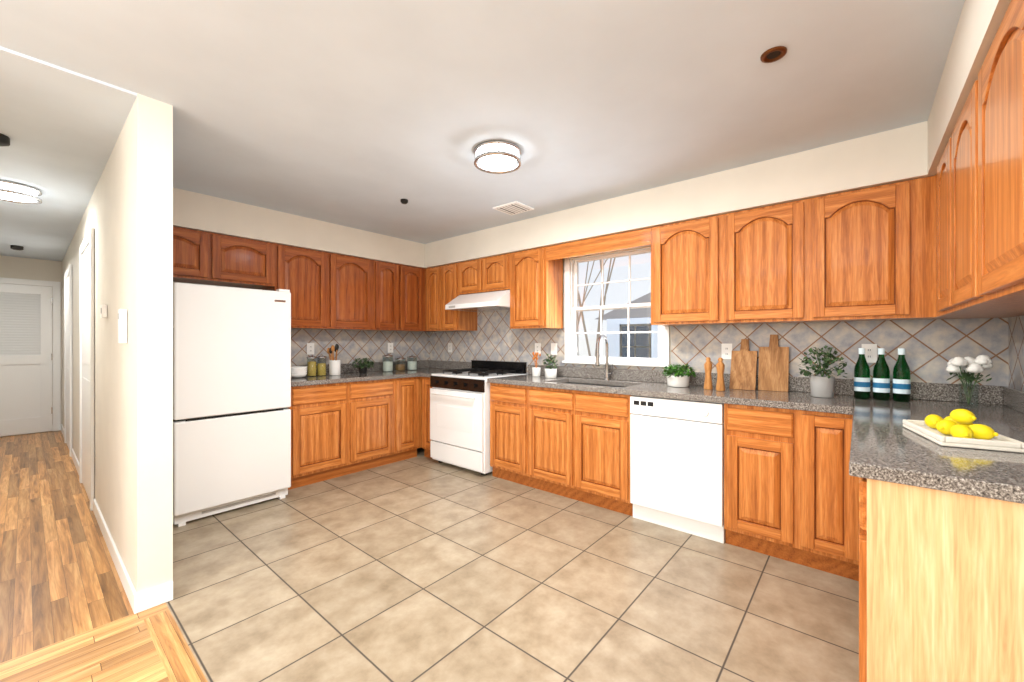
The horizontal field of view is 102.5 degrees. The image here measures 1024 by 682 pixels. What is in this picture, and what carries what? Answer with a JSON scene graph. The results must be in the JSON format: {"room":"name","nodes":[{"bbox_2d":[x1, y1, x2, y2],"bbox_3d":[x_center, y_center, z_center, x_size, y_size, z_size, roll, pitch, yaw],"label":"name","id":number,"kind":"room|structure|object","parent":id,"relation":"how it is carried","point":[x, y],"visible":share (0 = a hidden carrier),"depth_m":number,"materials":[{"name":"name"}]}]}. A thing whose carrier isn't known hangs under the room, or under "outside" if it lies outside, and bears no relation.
{"room":"kitchen","nodes":[
{"label":"kitchen","id":0,"kind":"room"},
{"bbox_2d":[0,255,61,424],"bbox_3d":[-6.751,0.051,5.523,0.120,2.410,1.200,0,0,40],"label":"wall","id":1,"kind":"structure","parent":0,"point":[28,268],"depth_m":5.66,"materials":[{"name":"paint"}]},
{"bbox_2d":[0,425,52,436],"bbox_3d":[-6.700,1.211,5.480,0.012,0.090,0.900,0,0,40],"label":"baseboard","id":2,"kind":"structure","parent":1,"relation":"attached to","point":[52,425],"depth_m":5.61,"materials":[{"name":"white"}]},
{"bbox_2d":[0,277,60,435],"bbox_3d":[-6.679,0.203,5.429,0.105,2.105,0.960,0,0,40],"label":"hall door","id":3,"kind":"structure","parent":1,"relation":"in","point":[25,356],"depth_m":5.60,"materials":[{"name":"white wood"}]},
{"bbox_2d":[0,430,207,681],"bbox_3d":[-4.008,1.281,1.486,9.520,0.050,3.770,0,0,40],"label":"floor","id":4,"kind":"structure","parent":0,"point":[60,580],"depth_m":2.03,"materials":[{"name":"brown wood"}]},
{"bbox_2d":[62,93,172,592],"bbox_3d":[-4.029,0.051,3.925,6.100,2.410,0.130,0,0,40],"label":"wall","id":5,"kind":"structure","parent":0,"point":[127,216],"depth_m":2.00,"materials":[{"name":"paint"}]},
{"bbox_2d":[71,448,78,473],"bbox_3d":[-4.350,1.211,4.103,1.230,0.090,0.012,0,0,40],"label":"baseboard","id":6,"kind":"structure","parent":5,"relation":"attached to","point":[73,455],"depth_m":4.14,"materials":[{"name":"white"}]},
{"bbox_2d":[100,304,106,317],"bbox_3d":[-2.591,-0.194,2.606,0.080,0.080,0.024,0,0,40],"label":"thermostat","id":7,"kind":"object","parent":5,"relation":"attached to","point":[103,310],"visible":0.98,"depth_m":2.58,"materials":[{"name":"white plastic"}]},
{"bbox_2d":[93,498,140,613],"bbox_3d":[-2.426,1.211,2.478,1.807,0.090,0.012,0,0,40],"label":"baseboard","id":8,"kind":"structure","parent":5,"relation":"attached to","point":[134,598],"depth_m":2.21,"materials":[{"name":"white wood"}]},
{"bbox_2d":[118,309,126,342],"bbox_3d":[-1.974,-0.079,2.081,0.060,0.170,0.030,0,0,40],"label":"light switch","id":9,"kind":"object","parent":5,"relation":"attached to","point":[122,325],"visible":1,"depth_m":2.06,"materials":[{"name":"white plastic"}]},
{"bbox_2d":[173,282,261,289],"bbox_3d":[-2.021,0.051,4.304,0.120,2.410,3.040,0,0,40],"label":"wall","id":10,"kind":"structure","parent":0,"point":[216,285],"depth_m":3.56,"materials":[{"name":"paint"}]},
{"bbox_2d":[173,228,207,277],"bbox_3d":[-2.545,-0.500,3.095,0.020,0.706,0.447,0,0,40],"label":"upper cabinet","id":11,"kind":"object","parent":10,"relation":"attached to","point":[190,248],"depth_m":3.16,"materials":[{"name":"brown wood"}]},
{"bbox_2d":[173,226,272,289],"bbox_3d":[-2.522,-0.680,3.368,0.298,0.382,0.956,0,0,40],"label":"upper cabinet","id":12,"kind":"object","parent":10,"relation":"attached to","point":[209,280],"depth_m":3.33,"materials":[{"name":"brown wood"}]},
{"bbox_2d":[212,235,272,283],"bbox_3d":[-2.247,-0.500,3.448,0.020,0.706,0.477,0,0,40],"label":"upper cabinet","id":13,"kind":"object","parent":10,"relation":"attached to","point":[234,259],"depth_m":3.43,"materials":[{"name":"brown wood"}]},
{"bbox_2d":[270,243,372,329],"bbox_3d":[-1.893,-0.500,4.097,0.318,0.742,0.970,0,0,40],"label":"upper cabinet","id":14,"kind":"object","parent":10,"relation":"attached to","point":[297,270],"depth_m":3.81,"materials":[{"name":"brown wood"}]},
{"bbox_2d":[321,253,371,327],"bbox_3d":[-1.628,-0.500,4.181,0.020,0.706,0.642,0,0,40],"label":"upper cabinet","id":15,"kind":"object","parent":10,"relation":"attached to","point":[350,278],"depth_m":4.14,"materials":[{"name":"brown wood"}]},
{"bbox_2d":[291,329,430,365],"bbox_3d":[-1.710,0.097,4.571,0.011,0.473,1.930,0,0,40],"label":"tile backsplash","id":16,"kind":"structure","parent":10,"relation":"attached to","point":[353,344],"depth_m":4.57,"materials":[{"name":"grey tile"}]},
{"bbox_2d":[307,343,313,354],"bbox_3d":[-2.041,0.071,4.163,0.007,0.116,0.072,0,0,40],"label":"electrical outlet plate","id":17,"kind":"object","parent":16,"relation":"attached to","point":[310,346],"depth_m":4.16,"materials":[{"name":"white plastic"}]},
{"bbox_2d":[388,343,392,352],"bbox_3d":[-1.441,0.071,4.873,0.007,0.116,0.072,0,0,40],"label":"electrical outlet plate","id":18,"kind":"object","parent":16,"relation":"attached to","point":[390,345],"depth_m":4.87,"materials":[{"name":"white plastic"}]},
{"bbox_2d":[373,260,443,331],"bbox_3d":[-1.266,-0.500,4.840,0.318,0.742,0.982,0,0,40],"label":"upper cabinet","id":19,"kind":"object","parent":10,"relation":"attached to","point":[398,290],"depth_m":4.59,"materials":[{"name":"brown wood"}]},
{"bbox_2d":[0,0,964,260],"bbox_3d":[-3.018,-1.198,2.659,9.520,0.112,6.840,0,0,40],"label":"ceiling","id":20,"kind":"structure","parent":0,"point":[364,114],"depth_m":1.91,"materials":[{"name":"paint"}]},
{"bbox_2d":[0,133,9,145],"bbox_3d":[-2.857,-1.117,2.261,0.117,0.047,0.120,0,0,40],"label":"ceiling detector","id":21,"kind":"object","parent":20,"relation":"attached to","point":[4,140],"depth_m":2.27,"materials":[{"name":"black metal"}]},
{"bbox_2d":[10,245,23,250],"bbox_3d":[-5.896,-1.117,4.892,0.097,0.047,0.100,0,0,40],"label":"ceiling detector","id":22,"kind":"object","parent":20,"relation":"attached to","point":[15,247],"depth_m":4.86,"materials":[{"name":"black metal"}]},
{"bbox_2d":[0,179,41,203],"bbox_3d":[-3.687,-1.101,3.014,0.314,0.079,0.314,0,0,40],"label":"light","id":23,"kind":"object","parent":20,"relation":"attached to","point":[11,191],"visible":1,"depth_m":3.00,"materials":[{"name":"silver metal"}]},
{"bbox_2d":[400,199,407,203],"bbox_3d":[-0.875,-1.139,3.336,0.058,0.029,0.060,0,0,40],"label":"ceiling detector","id":24,"kind":"object","parent":20,"relation":"attached to","point":[403,201],"visible":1,"depth_m":3.32,"materials":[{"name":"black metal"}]},
{"bbox_2d":[474,140,520,173],"bbox_3d":[-0.087,-1.113,2.487,0.284,0.079,0.284,0,0,40],"label":"kitchen ceiling light","id":25,"kind":"object","parent":20,"relation":"attached to","point":[498,157],"visible":0.98,"depth_m":2.42,"materials":[{"name":"white glass"}]},
{"bbox_2d":[493,201,533,214],"bbox_3d":[0.013,-1.147,3.535,0.260,0.012,0.250,0,0,40],"label":"ceiling vent","id":26,"kind":"object","parent":20,"relation":"in","point":[513,207],"visible":1,"depth_m":3.52,"materials":[{"name":"white metal"}]},
{"bbox_2d":[760,46,786,62],"bbox_3d":[1.048,-1.149,1.646,0.092,0.009,0.092,0,0,40],"label":"recessed light","id":27,"kind":"object","parent":20,"relation":"in","point":[774,54],"visible":1,"depth_m":1.64,"materials":[{"name":"brown metal"}]},
{"bbox_2d":[166,447,858,681],"bbox_3d":[-0.121,1.281,2.679,5.120,0.050,3.070,0,0,40],"label":"floor","id":28,"kind":"structure","parent":0,"point":[420,567],"depth_m":2.04,"materials":[{"name":"beige tile"}]},
{"bbox_2d":[292,385,339,475],"bbox_3d":[-1.667,0.766,3.685,0.019,0.730,0.573,0,0,40],"label":"base cabinet","id":29,"kind":"object","parent":28,"relation":"on","point":[319,437],"depth_m":3.61,"materials":[{"name":"brown wood"}]},
{"bbox_2d":[287,382,346,489],"bbox_3d":[-1.933,0.817,3.847,0.596,0.880,0.515,0,0,40],"label":"base cabinet","id":30,"kind":"object","parent":28,"relation":"on","point":[316,476],"depth_m":3.64,"materials":[{"name":"brown wood"}]},
{"bbox_2d":[340,381,387,464],"bbox_3d":[-1.371,0.766,4.036,0.019,0.730,0.654,0,0,40],"label":"base cabinet","id":31,"kind":"object","parent":28,"relation":"on","point":[369,418],"depth_m":3.97,"materials":[{"name":"brown wood"}]},
{"bbox_2d":[347,379,394,474],"bbox_3d":[-1.606,0.817,4.234,0.596,0.880,0.500,0,0,40],"label":"base cabinet","id":32,"kind":"object","parent":28,"relation":"on","point":[364,464],"depth_m":4.03,"materials":[{"name":"brown wood"}]},
{"bbox_2d":[291,360,422,386],"bbox_3d":[-1.449,0.306,4.372,0.660,0.140,1.952,0,0,40],"label":"countertop","id":33,"kind":"structure","parent":32,"relation":"on","point":[348,373],"depth_m":4.17,"materials":[{"name":"grey stone"}]},
{"bbox_2d":[291,366,307,377],"bbox_3d":[-2.007,0.283,3.840,0.172,0.102,0.172,0,0,40],"label":"bowls","id":34,"kind":"object","parent":33,"relation":"on","point":[298,371],"visible":0.85,"depth_m":3.78,"materials":[{"name":"white ceramic"}]},
{"bbox_2d":[307,354,326,376],"bbox_3d":[-1.915,0.229,4.027,0.090,0.211,0.185,0,0,40],"label":"glass jars","id":35,"kind":"object","parent":33,"relation":"on","point":[312,368],"visible":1,"depth_m":4.00,"materials":[{"name":"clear glass"}]},
{"bbox_2d":[327,344,340,374],"bbox_3d":[-1.786,0.176,4.123,0.121,0.316,0.140,0,0,40],"label":"utensil crock","id":36,"kind":"object","parent":33,"relation":"on","point":[335,367],"visible":1,"depth_m":4.09,"materials":[{"name":"white ceramic"}]},
{"bbox_2d":[352,357,373,373],"bbox_3d":[-1.578,0.248,4.346,0.253,0.172,0.255,0,0,40],"label":"herb","id":37,"kind":"object","parent":33,"relation":"on","point":[361,367],"visible":1,"depth_m":4.32,"materials":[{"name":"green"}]},
{"bbox_2d":[382,354,396,371],"bbox_3d":[-1.404,0.234,4.647,0.119,0.201,0.119,0,0,31],"label":"canister set","id":38,"kind":"object","parent":33,"relation":"on","point":[388,365],"depth_m":4.61,"materials":[{"name":"clear glass"}]},
{"bbox_2d":[397,356,408,370],"bbox_3d":[-1.298,0.252,4.773,0.119,0.166,0.119,0,0,31],"label":"canister set","id":39,"kind":"object","parent":33,"relation":"on","point":[401,366],"depth_m":4.74,"materials":[{"name":"clear glass"}]},
{"bbox_2d":[409,355,416,369],"bbox_3d":[-1.192,0.244,4.899,0.119,0.181,0.119,0,0,31],"label":"canister set","id":40,"kind":"object","parent":33,"relation":"on","point":[412,364],"depth_m":4.85,"materials":[{"name":"clear glass"}]},
{"bbox_2d":[388,379,417,452],"bbox_3d":[-1.139,0.766,4.310,0.019,0.730,0.373,0,0,40],"label":"base cabinet","id":41,"kind":"object","parent":28,"relation":"on","point":[406,390],"depth_m":4.31,"materials":[{"name":"brown wood"}]},
{"bbox_2d":[395,377,418,461],"bbox_3d":[-1.343,0.817,4.546,0.596,0.880,0.315,0,0,40],"label":"base cabinet","id":42,"kind":"object","parent":28,"relation":"on","point":[405,454],"depth_m":4.37,"materials":[{"name":"brown wood"}]},
{"bbox_2d":[419,377,421,447],"bbox_3d":[-1.043,0.817,4.901,0.596,0.880,0.616,0,0,40],"label":"base cabinet","id":43,"kind":"object","parent":28,"relation":"on","point":[420,378],"depth_m":4.49,"materials":[{"name":"brown wood"}]},
{"bbox_2d":[422,377,431,457],"bbox_3d":[-0.702,0.817,4.626,0.236,0.880,0.596,0,0,40],"label":"base cabinet","id":44,"kind":"object","parent":28,"relation":"on","point":[426,450],"depth_m":4.47,"materials":[{"name":"brown wood"}]},
{"bbox_2d":[419,360,471,376],"bbox_3d":[-0.707,0.306,4.591,0.193,0.140,0.660,0,0,40],"label":"countertop","id":45,"kind":"structure","parent":44,"relation":"on","point":[428,367],"depth_m":4.99,"materials":[{"name":"grey stone"}]},
{"bbox_2d":[423,379,430,447],"bbox_3d":[-0.893,0.766,4.385,0.179,0.730,0.019,0,0,40],"label":"base cabinet","id":46,"kind":"object","parent":28,"relation":"on","point":[426,382],"depth_m":4.40,"materials":[{"name":"brown wood"}]},
{"bbox_2d":[431,385,494,464],"bbox_3d":[-0.510,0.766,4.062,0.936,0.730,0.019,0,0,40],"label":"base cabinet","id":47,"kind":"object","parent":28,"relation":"on","point":[492,406],"depth_m":3.77,"materials":[{"name":"brown wood"}]},
{"bbox_2d":[430,360,526,474],"bbox_3d":[-0.365,0.734,4.250,0.762,1.045,0.706,0,0,40],"label":"stove","id":48,"kind":"object","parent":28,"relation":"on","point":[459,432],"depth_m":4.00,"materials":[{"name":"white metal"}]},
{"bbox_2d":[495,386,534,475],"bbox_3d":[-0.004,0.766,3.634,0.506,0.730,0.019,0,0,40],"label":"base cabinet","id":49,"kind":"object","parent":28,"relation":"on","point":[510,421],"depth_m":3.61,"materials":[{"name":"brown wood"}]},
{"bbox_2d":[535,389,582,488],"bbox_3d":[0.306,0.766,3.373,0.612,0.730,0.019,0,0,40],"label":"base cabinet","id":50,"kind":"object","parent":28,"relation":"on","point":[553,430],"depth_m":3.31,"materials":[{"name":"brown wood"}]},
{"bbox_2d":[530,401,632,515],"bbox_3d":[0.685,0.926,3.455,0.930,0.661,0.596,0,0,40],"label":"base cabinet","id":51,"kind":"object","parent":28,"relation":"on","point":[619,505],"depth_m":3.19,"materials":[{"name":"brown wood"}]},
{"bbox_2d":[583,394,626,499],"bbox_3d":[0.630,0.766,3.099,0.516,0.730,0.019,0,0,40],"label":"base cabinet","id":52,"kind":"object","parent":28,"relation":"on","point":[604,440],"depth_m":3.04,"materials":[{"name":"brown wood"}]},
{"bbox_2d":[630,395,724,542],"bbox_3d":[1.250,0.819,2.934,0.599,0.875,0.612,0,0,40],"label":"dishwasher","id":53,"kind":"object","parent":28,"relation":"on","point":[676,473],"depth_m":2.69,"materials":[{"name":"white metal"}]},
{"bbox_2d":[627,398,738,529],"bbox_3d":[1.072,0.766,2.725,0.759,0.730,0.019,0,0,40],"label":"base cabinet","id":54,"kind":"object","parent":28,"relation":"on","point":[732,413],"depth_m":2.49,"materials":[{"name":"brown wood"}]},
{"bbox_2d":[724,404,801,564],"bbox_3d":[1.646,0.817,2.644,0.375,0.880,0.596,0,0,40],"label":"base cabinet","id":55,"kind":"object","parent":28,"relation":"on","point":[796,552],"depth_m":2.37,"materials":[{"name":"brown wood"}]},
{"bbox_2d":[487,365,1023,413],"bbox_3d":[1.204,0.306,2.976,3.233,0.140,0.660,0,0,40],"label":"countertop","id":56,"kind":"structure","parent":55,"relation":"on","point":[647,383],"depth_m":2.83,"materials":[{"name":"grey stone"}]},
{"bbox_2d":[532,352,540,376],"bbox_3d":[0.234,0.215,3.967,0.084,0.240,0.089,0,0,40],"label":"flowers pot","id":57,"kind":"object","parent":56,"relation":"on","point":[536,370],"visible":1,"depth_m":3.94,"materials":[{"name":"white ceramic"}]},
{"bbox_2d":[542,353,557,377],"bbox_3d":[0.355,0.220,3.822,0.173,0.229,0.162,0,0,40],"label":"potted plant","id":58,"kind":"object","parent":56,"relation":"on","point":[550,372],"visible":1,"depth_m":3.79,"materials":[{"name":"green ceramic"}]},
{"bbox_2d":[566,382,625,387],"bbox_3d":[0.668,0.467,3.420,0.760,0.179,0.450,0,0,40],"label":"sink basin","id":59,"kind":"object","parent":56,"relation":"in","point":[596,384],"visible":0.02,"depth_m":3.63,"materials":[{"name":"silver metal"}]},
{"bbox_2d":[595,334,612,379],"bbox_3d":[0.799,0.135,3.550,0.088,0.400,0.218,0,0,40],"label":"gooseneck faucet","id":60,"kind":"object","parent":56,"relation":"on","point":[608,373],"visible":0.96,"depth_m":3.60,"materials":[{"name":"silver metal"}]},
{"bbox_2d":[662,363,696,386],"bbox_3d":[1.255,0.245,3.095,0.262,0.179,0.263,0,0,40],"label":"herb","id":61,"kind":"object","parent":56,"relation":"on","point":[679,378],"visible":1,"depth_m":3.04,"materials":[{"name":"green plant"}]},
{"bbox_2d":[704,357,724,390],"bbox_3d":[1.407,0.221,2.858,0.060,0.227,0.148,0,0,-33],"label":"pepper mills","id":62,"kind":"object","parent":56,"relation":"on","point":[720,368],"visible":1,"depth_m":2.82,"materials":[{"name":"brown wood"}]},
{"bbox_2d":[729,339,757,389],"bbox_3d":[1.650,0.157,2.924,0.160,0.355,0.119,0,0,40],"label":"cutting board","id":63,"kind":"object","parent":56,"relation":"on","point":[743,370],"visible":0.93,"depth_m":2.91,"materials":[{"name":"brown wood"}]},
{"bbox_2d":[758,334,788,391],"bbox_3d":[1.800,0.142,2.827,0.175,0.385,0.074,0,0,40],"label":"cutting board","id":64,"kind":"object","parent":56,"relation":"on","point":[773,371],"visible":0.96,"depth_m":2.82,"materials":[{"name":"brown wood"}]},
{"bbox_2d":[798,345,846,397],"bbox_3d":[1.886,0.176,2.511,0.261,0.316,0.267,0,0,40],"label":"eucalyptus","id":65,"kind":"object","parent":56,"relation":"on","point":[821,385],"visible":1,"depth_m":2.48,"materials":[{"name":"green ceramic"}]},
{"bbox_2d":[854,348,869,398],"bbox_3d":[2.065,0.186,2.424,0.075,0.298,0.075,0,0,40],"label":"water bottle","id":66,"kind":"object","parent":56,"relation":"on","point":[861,379],"visible":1,"depth_m":2.40,"materials":[{"name":"green glass"}]},
{"bbox_2d":[873,348,889,400],"bbox_3d":[2.130,0.186,2.369,0.075,0.298,0.075,0,0,40],"label":"water bottle","id":67,"kind":"object","parent":56,"relation":"on","point":[881,380],"visible":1,"depth_m":2.35,"materials":[{"name":"green glass"}]},
{"bbox_2d":[892,348,910,401],"bbox_3d":[2.195,0.186,2.314,0.075,0.298,0.075,0,0,40],"label":"water bottle","id":68,"kind":"object","parent":56,"relation":"on","point":[901,385],"visible":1,"depth_m":2.29,"materials":[{"name":"green glass"}]},
{"bbox_2d":[946,355,992,407],"bbox_3d":[2.338,0.200,2.103,0.164,0.270,0.177,0,0,40],"label":"flower vase","id":69,"kind":"object","parent":56,"relation":"on","point":[964,367],"visible":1,"depth_m":2.08,"materials":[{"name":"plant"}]},
{"bbox_2d":[739,408,818,550],"bbox_3d":[1.484,0.766,2.378,0.432,0.730,0.019,0,0,40],"label":"base cabinet","id":70,"kind":"object","parent":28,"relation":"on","point":[760,487],"depth_m":2.35,"materials":[{"name":"brown wood"}]},
{"bbox_2d":[802,410,858,580],"bbox_3d":[1.896,0.817,2.433,0.280,0.880,0.596,0,0,40],"label":"base cabinet","id":71,"kind":"object","parent":28,"relation":"on","point":[837,565],"depth_m":2.22,"materials":[{"name":"brown wood"}]},
{"bbox_2d":[819,416,858,560],"bbox_3d":[1.660,0.766,2.229,0.338,0.730,0.019,0,0,40],"label":"door","id":72,"kind":"structure","parent":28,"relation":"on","point":[838,490],"depth_m":2.17,"materials":[{"name":"brown wood"}]},
{"bbox_2d":[859,477,866,681],"bbox_3d":[1.394,0.766,1.636,0.019,0.730,1.192,0,0,40],"label":"base cabinet","id":73,"kind":"object","parent":28,"relation":"on","point":[862,579],"visible":0.73,"depth_m":1.18,"materials":[{"name":"brown wood"}]},
{"bbox_2d":[867,479,1023,681],"bbox_3d":[1.821,0.817,1.666,0.598,0.879,1.864,0,0,40],"label":"base cabinet","id":74,"kind":"object","parent":28,"relation":"on","point":[945,586],"visible":0.55,"depth_m":1.05,"materials":[{"name":"brown wood"}]},
{"bbox_2d":[839,384,1023,503],"bbox_3d":[1.584,0.306,1.418,0.641,0.140,1.232,0,0,40],"label":"countertop","id":75,"kind":"structure","parent":74,"relation":"on","point":[886,446],"depth_m":1.29,"materials":[{"name":"grey stone"}]},
{"bbox_2d":[903,419,1023,452],"bbox_3d":[1.542,0.320,1.425,0.190,0.030,0.340,0,0,28],"label":"tray","id":76,"kind":"object","parent":75,"relation":"on","point":[999,442],"visible":0.79,"depth_m":1.30,"materials":[{"name":"beige ceramic"}]},
{"bbox_2d":[924,409,998,439],"bbox_3d":[1.542,0.277,1.414,0.125,0.090,0.296,0,0,32],"label":"lemons","id":77,"kind":"object","parent":76,"relation":"on","point":[958,423],"visible":0.98,"depth_m":1.39,"materials":[{"name":"yellow food"}]},
{"bbox_2d":[173,0,1010,268],"bbox_3d":[-0.150,-1.014,2.645,4.880,0.280,2.920,0,0,40],"label":"soffit","id":78,"kind":"structure","parent":0,"point":[909,152],"depth_m":2.89,"materials":[{"name":"paint"}]},
{"bbox_2d":[563,246,670,367],"bbox_3d":[0.831,0.051,3.806,4.880,2.410,0.120,0,0,40],"label":"wall","id":79,"kind":"structure","parent":0,"point":[564,313],"depth_m":4.00,"materials":[{"name":"paint"}]},
{"bbox_2d":[443,265,454,328],"bbox_3d":[-0.729,-0.500,4.627,0.349,0.706,0.020,0,0,40],"label":"upper cabinet","id":80,"kind":"object","parent":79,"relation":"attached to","point":[448,271],"depth_m":4.60,"materials":[{"name":"brown wood"}]},
{"bbox_2d":[425,263,476,330],"bbox_3d":[-0.723,-0.500,4.816,0.578,0.742,0.318,0,0,40],"label":"upper cabinet","id":81,"kind":"object","parent":79,"relation":"attached to","point":[466,320],"depth_m":4.73,"materials":[{"name":"brown wood"}]},
{"bbox_2d":[455,260,481,328],"bbox_3d":[-0.481,-0.500,4.418,0.448,0.706,0.020,0,0,40],"label":"upper cabinet","id":82,"kind":"object","parent":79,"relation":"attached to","point":[469,273],"depth_m":4.39,"materials":[{"name":"brown wood"}]},
{"bbox_2d":[457,254,508,294],"bbox_3d":[-0.210,-0.695,4.395,0.750,0.352,0.298,0,0,40],"label":"upper cabinet","id":83,"kind":"object","parent":79,"relation":"attached to","point":[499,289],"depth_m":4.28,"materials":[{"name":"brown wood"}]},
{"bbox_2d":[483,254,514,326],"bbox_3d":[-0.139,-0.500,4.128,0.449,0.706,0.020,0,0,40],"label":"upper cabinet","id":84,"kind":"object","parent":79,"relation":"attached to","point":[495,270],"depth_m":4.09,"materials":[{"name":"brown wood"}]},
{"bbox_2d":[509,246,564,328],"bbox_3d":[0.230,-0.500,3.997,0.435,0.742,0.296,0,0,40],"label":"upper cabinet","id":85,"kind":"object","parent":79,"relation":"attached to","point":[528,263],"depth_m":3.85,"materials":[{"name":"brown wood"}]},
{"bbox_2d":[445,290,509,311],"bbox_3d":[-0.272,-0.428,4.321,0.744,0.172,0.490,0,0,40],"label":"range hood","id":86,"kind":"object","parent":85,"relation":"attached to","point":[489,301],"visible":0.73,"depth_m":4.16,"materials":[{"name":"white metal"}]},
{"bbox_2d":[543,227,662,325],"bbox_3d":[0.681,-0.500,3.436,1.132,0.706,0.020,0,0,40],"label":"upper cabinet","id":87,"kind":"object","parent":79,"relation":"attached to","point":[657,232],"depth_m":3.08,"materials":[{"name":"brown wood"}]},
{"bbox_2d":[562,245,669,366],"bbox_3d":[0.923,-0.330,3.683,1.016,1.065,0.170,0,0,40],"label":"window","id":88,"kind":"structure","parent":79,"relation":"in","point":[572,308],"depth_m":3.75,"materials":[{"name":"white wood"}]},
{"bbox_2d":[663,217,718,321],"bbox_3d":[1.251,-0.500,2.954,0.472,0.706,0.020,0,0,40],"label":"upper cabinet","id":89,"kind":"object","parent":79,"relation":"attached to","point":[691,249],"depth_m":2.92,"materials":[{"name":"brown wood"}]},
{"bbox_2d":[431,310,1002,385],"bbox_3d":[0.788,-0.015,3.756,4.880,0.698,0.011,0,0,40],"label":"tile backsplash","id":90,"kind":"structure","parent":79,"relation":"attached to","point":[932,347],"depth_m":2.77,"materials":[{"name":"grey tile"}]},
{"bbox_2d":[448,343,451,351],"bbox_3d":[-0.762,0.071,5.051,0.072,0.116,0.007,0,0,40],"label":"electrical outlet plate","id":91,"kind":"object","parent":90,"relation":"attached to","point":[449,344],"depth_m":5.05,"materials":[{"name":"white plastic"}]},
{"bbox_2d":[535,343,540,353],"bbox_3d":[0.262,0.071,4.187,0.072,0.116,0.007,0,0,40],"label":"electrical outlet plate","id":92,"kind":"object","parent":90,"relation":"attached to","point":[537,345],"depth_m":4.18,"materials":[{"name":"white plastic"}]},
{"bbox_2d":[551,343,556,354],"bbox_3d":[0.414,0.071,4.057,0.072,0.116,0.009,0,0,40],"label":"electrical outlet plate","id":93,"kind":"object","parent":90,"relation":"attached to","point":[553,345],"depth_m":4.05,"materials":[{"name":"white plastic"}]},
{"bbox_2d":[721,344,731,358],"bbox_3d":[1.599,0.071,3.058,0.072,0.116,0.007,0,0,40],"label":"electrical outlet plate","id":94,"kind":"object","parent":90,"relation":"attached to","point":[726,349],"depth_m":3.06,"materials":[{"name":"white plastic"}]},
{"bbox_2d":[862,344,876,362],"bbox_3d":[2.210,0.071,2.541,0.072,0.116,0.007,0,0,40],"label":"electrical outlet plate","id":95,"kind":"object","parent":90,"relation":"attached to","point":[870,353],"depth_m":2.54,"materials":[{"name":"white plastic"}]},
{"bbox_2d":[725,202,803,319],"bbox_3d":[1.615,-0.500,2.647,0.480,0.706,0.020,0,0,40],"label":"upper cabinet","id":96,"kind":"object","parent":79,"relation":"attached to","point":[764,248],"depth_m":2.63,"materials":[{"name":"brown wood"}]},
{"bbox_2d":[649,175,935,325],"bbox_3d":[1.728,-0.500,2.745,1.520,0.742,0.276,0,0,40],"label":"upper cabinet","id":97,"kind":"object","parent":79,"relation":"attached to","point":[922,248],"depth_m":2.22,"materials":[{"name":"brown wood"}]},
{"bbox_2d":[813,183,909,316],"bbox_3d":[1.968,-0.500,2.349,0.443,0.706,0.020,0,0,40],"label":"upper cabinet","id":98,"kind":"object","parent":79,"relation":"attached to","point":[861,253],"depth_m":2.33,"materials":[{"name":"brown wood"}]},
{"bbox_3d":[0.573,0.051,-0.374,0.120,2.410,6.840,0,0,40],"label":"wall","id":99,"kind":"structure","parent":0,"visible":0},
{"bbox_2d":[937,150,949,311],"bbox_3d":[1.949,-0.500,1.844,0.020,0.706,0.395,0,0,40],"label":"upper cabinet","id":100,"kind":"object","parent":99,"relation":"attached to","point":[941,165],"depth_m":1.90,"materials":[{"name":"brown wood"}]},
{"bbox_2d":[945,96,971,307],"bbox_3d":[1.664,-0.500,1.506,0.020,0.706,0.490,0,0,40],"label":"upper cabinet","id":101,"kind":"object","parent":99,"relation":"attached to","point":[957,147],"depth_m":1.59,"materials":[{"name":"brown wood"}]},
{"bbox_2d":[929,175,1023,319],"bbox_3d":[1.800,-0.500,1.422,0.298,0.742,2.248,0,0,40],"label":"upper cabinet","id":102,"kind":"object","parent":99,"relation":"attached to","point":[1007,302],"visible":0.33,"depth_m":1.59,"materials":[{"name":"brown wood"}]},
{"bbox_2d":[969,0,1023,299],"bbox_3d":[1.296,-0.500,1.070,0.020,0.706,0.651,0,0,40],"label":"upper cabinet","id":103,"kind":"object","parent":99,"relation":"attached to","point":[980,209],"depth_m":1.12,"materials":[{"name":"brown wood"}]},
{"bbox_2d":[1003,315,1023,390],"bbox_3d":[1.932,0.097,1.338,0.011,0.473,2.170,0,0,40],"label":"tile backsplash","id":104,"kind":"structure","parent":99,"relation":"attached to","point":[1013,327],"depth_m":2.11,"materials":[{"name":"grey tile"}]},
{"bbox_3d":[-4.723,0.051,3.104,6.100,2.410,0.120,0,0,40],"label":"wall","id":105,"kind":"structure","parent":0,"visible":0},
{"bbox_2d":[64,228,93,510],"bbox_3d":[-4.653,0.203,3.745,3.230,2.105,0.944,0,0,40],"label":"hall door","id":106,"kind":"structure","parent":105,"relation":"in","point":[86,363],"depth_m":3.49,"materials":[{"name":"white wood"}]},
{"bbox_3d":[-2.326,0.423,3.285,0.670,1.625,0.740,0,0,40],"label":"fridge","id":107,"kind":"object","parent":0,"visible":0},
{"bbox_2d":[173,282,290,526],"bbox_3d":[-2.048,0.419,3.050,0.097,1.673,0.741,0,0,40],"label":"fridge","id":108,"kind":"object","parent":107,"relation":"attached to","point":[180,520],"depth_m":2.98,"materials":[{"name":"white metal"}]},
{"bbox_3d":[15.813,4.356,17.580,50.000,0.200,39.500,0,0,40],"label":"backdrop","id":109,"kind":"structure","parent":0,"visible":0},
{"bbox_2d":[579,258,615,356],"bbox_3d":[2.389,-0.106,11.100,7.470,8.724,6.104,0,0,40],"label":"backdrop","id":110,"kind":"object","parent":109,"relation":"on","point":[584,326],"depth_m":9.92,"materials":[{"name":"beige plant"}]},
{"bbox_2d":[596,292,657,357],"bbox_3d":[8.865,0.806,13.304,9.700,6.900,7.600,0,0,40],"label":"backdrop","id":111,"kind":"object","parent":109,"relation":"on","point":[643,336],"depth_m":12.86,"materials":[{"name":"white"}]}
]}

